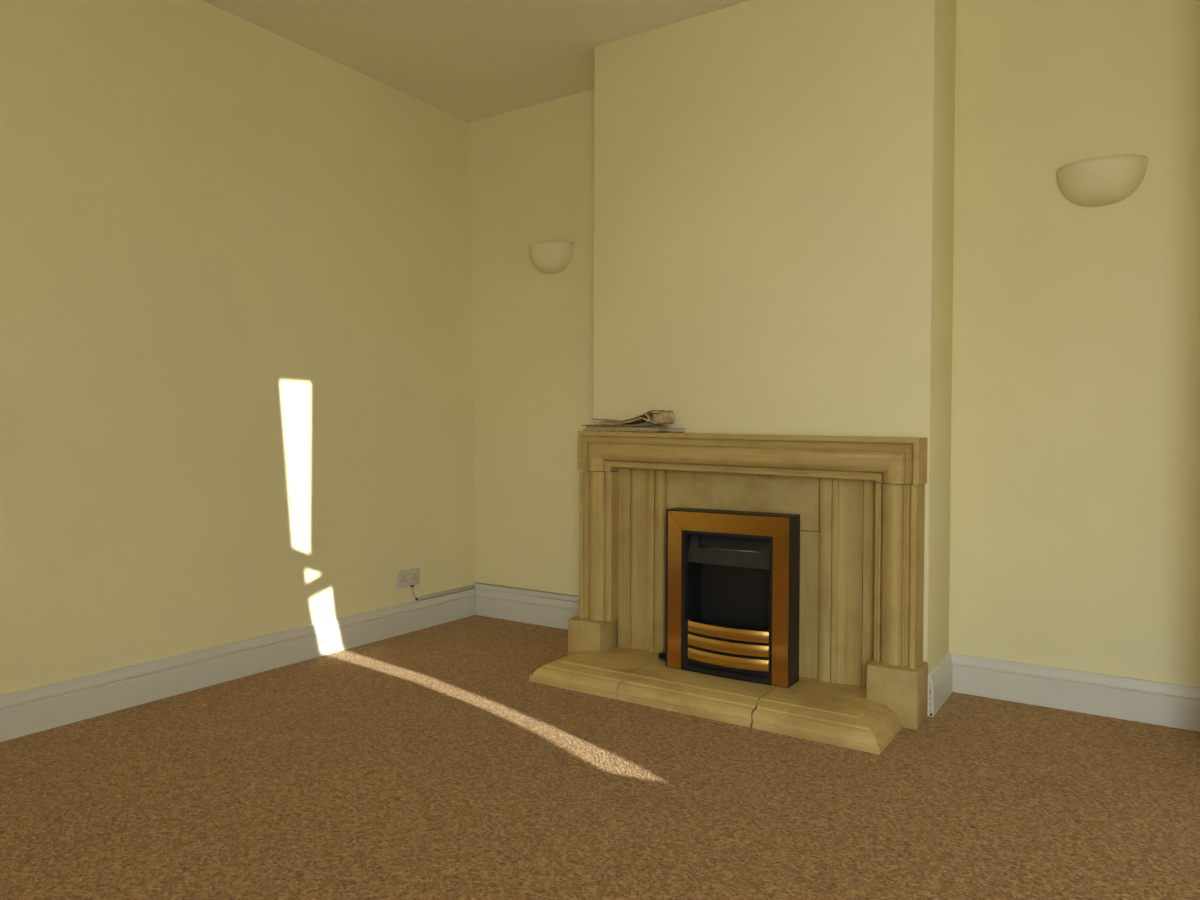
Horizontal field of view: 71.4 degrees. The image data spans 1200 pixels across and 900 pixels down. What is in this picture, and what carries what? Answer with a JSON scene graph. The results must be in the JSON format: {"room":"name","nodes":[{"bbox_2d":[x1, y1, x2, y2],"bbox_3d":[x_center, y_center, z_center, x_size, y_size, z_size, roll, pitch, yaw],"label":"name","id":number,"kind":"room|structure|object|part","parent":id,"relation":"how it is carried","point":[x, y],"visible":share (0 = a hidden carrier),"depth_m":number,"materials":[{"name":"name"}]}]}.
{"room":"living room","nodes":[
{"label":"living room","id":0,"kind":"room"},
{"bbox_2d":[0,0,474,694],"bbox_3d":[-2.299,-0.405,2.345,0.250,2.700,5.515,1,1,33],"label":"wall","id":1,"kind":"structure","parent":0,"point":[236,396],"depth_m":3.31,"materials":[{"name":"beige paint"}]},
{"bbox_2d":[0,588,475,741],"bbox_3d":[-2.123,0.872,2.403,0.019,0.146,5.265,1,1,33],"label":"baseboard","id":2,"kind":"structure","parent":1,"relation":"attached to","point":[45,707],"depth_m":3.28,"materials":[{"name":"white paint"}]},
{"bbox_2d":[396,568,419,588],"bbox_3d":[-0.961,0.641,4.183,0.016,0.084,0.154,1,1,33],"label":"double socket","id":3,"kind":"object","parent":1,"relation":"attached to","point":[404,578],"visible":1,"depth_m":4.17,"materials":[{"name":"white plastic"}]},
{"bbox_2d":[203,0,747,122],"bbox_3d":[0.195,-1.777,0.835,6.238,0.120,5.765,1,1,33],"label":"ceiling","id":4,"kind":"structure","parent":0,"point":[468,60],"depth_m":3.58,"materials":[{"name":"paint"}]},
{"bbox_2d":[0,615,1199,899],"bbox_3d":[0.228,1.043,0.865,6.138,0.120,5.765,1,1,33],"label":"floor","id":5,"kind":"structure","parent":0,"point":[428,763],"depth_m":2.28,"materials":[{"name":"carpet"}]},
{"bbox_2d":[529,646,901,754],"bbox_3d":[0.414,0.899,3.166,1.384,0.076,0.442,1,1,33],"label":"hearth","id":6,"kind":"object","parent":5,"relation":"on","point":[838,714],"visible":0.97,"depth_m":2.99,"materials":[{"name":"stone"}]},
{"bbox_2d":[658,507,799,687],"bbox_3d":[0.480,0.548,3.235,0.579,0.624,0.205,1,1,33],"label":"fire","id":7,"kind":"object","parent":6,"relation":"on","point":[733,577],"visible":1,"depth_m":3.18,"materials":[{"name":"black metal"}]},
{"bbox_2d":[687,534,768,569],"bbox_3d":[0.499,0.382,3.185,0.341,0.110,0.069,1,1,33],"label":"hood","id":8,"kind":"object","parent":7,"relation":"attached to","point":[738,550],"depth_m":3.18,"materials":[{"name":"metal"}]},
{"bbox_2d":[568,431,927,729],"bbox_3d":[0.509,0.431,3.266,1.447,1.008,0.159,1,1,33],"label":"fireplace surround","id":9,"kind":"object","parent":5,"relation":"on","point":[859,501],"visible":0.89,"depth_m":3.14,"materials":[{"name":"stone"}]},
{"bbox_2d":[581,424,670,431],"bbox_3d":[0.111,-0.092,3.537,0.388,0.033,0.118,1,1,33],"label":"newspaper","id":10,"kind":"object","parent":9,"relation":"on","point":[604,427],"visible":0.99,"depth_m":3.47,"materials":[{"name":"grey paper"}]},
{"bbox_2d":[591,410,674,423],"bbox_3d":[0.137,-0.137,3.520,0.349,0.059,0.117,1,1,33],"label":"newspaper","id":11,"kind":"object","parent":10,"relation":"on","point":[655,416],"visible":1,"depth_m":3.44,"materials":[{"name":"grey paper"}]},
{"bbox_3d":[0.182,0.465,3.554,0.222,0.775,0.037,1,1,33],"label":"slip panel","id":12,"kind":"part","parent":9,"relation":"part of","materials":[{"name":"stone"}]},
{"bbox_2d":[657,428,684,431],"bbox_3d":[0.287,-0.083,3.479,0.137,0.018,0.024,1,1,33],"label":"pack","id":13,"kind":"object","parent":9,"relation":"on","point":[672,429],"visible":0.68,"depth_m":3.45,"materials":[{"name":"white paper"}]},
{"bbox_3d":[0.555,0.193,3.315,0.648,0.214,0.020,1,1,33],"label":"lintel panel","id":14,"kind":"part","parent":9,"relation":"part of","materials":[{"name":"stone"}]},
{"bbox_3d":[0.791,0.584,3.166,0.086,0.556,0.022,1,1,33],"label":"leg panel","id":15,"kind":"part","parent":9,"relation":"part of","materials":[{"name":"stone"}]},
{"bbox_3d":[0.917,0.484,3.073,0.222,0.763,0.037,1,1,33],"label":"slip panel","id":16,"kind":"part","parent":9,"relation":"part of","materials":[{"name":"stone"}]},
{"bbox_2d":[593,0,955,715],"bbox_3d":[0.669,-0.419,3.470,1.421,2.700,0.380,1,1,33],"label":"wall","id":17,"kind":"structure","parent":0,"point":[774,179],"depth_m":3.20,"materials":[{"name":"beige paint"}]},
{"bbox_2d":[469,0,1199,686],"bbox_3d":[0.775,-0.425,3.777,3.823,2.700,0.250,1,1,33],"label":"wall","id":18,"kind":"structure","parent":0,"point":[1075,486],"depth_m":3.08,"materials":[{"name":"beige paint"}]},
{"bbox_2d":[410,582,578,601],"bbox_3d":[-0.391,0.727,4.122,1.032,0.082,0.484,1,1,33],"label":"cable conduit","id":19,"kind":"object","parent":18,"relation":"attached to","point":[476,585],"visible":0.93,"depth_m":4.39,"materials":[{"name":"white paint"}]},
{"bbox_2d":[476,588,578,629],"bbox_3d":[-0.261,0.838,4.318,1.030,0.146,0.019,1,1,33],"label":"baseboard","id":20,"kind":"structure","parent":18,"relation":"attached to","point":[544,611],"depth_m":4.39,"materials":[{"name":"white paint"}]},
{"bbox_2d":[528,241,573,273],"bbox_3d":[-0.274,-0.974,4.235,0.265,0.142,0.115,1,1,33],"label":"wall light","id":21,"kind":"object","parent":18,"relation":"attached to","point":[548,257],"visible":1,"depth_m":4.20,"materials":[{"name":"beige paint"}]},
{"bbox_2d":[928,653,1199,731],"bbox_3d":[1.565,0.875,2.778,0.872,0.146,0.595,1,1,33],"label":"baseboard","id":22,"kind":"structure","parent":18,"relation":"attached to","point":[1120,697],"depth_m":3.01,"materials":[{"name":"white paint"}]},
{"bbox_2d":[1057,154,1147,206],"bbox_3d":[1.745,-0.936,2.913,0.278,0.142,0.115,1,1,33],"label":"wall light","id":23,"kind":"object","parent":18,"relation":"attached to","point":[1110,179],"visible":1,"depth_m":2.89,"materials":[{"name":"beige paint"}]}
]}

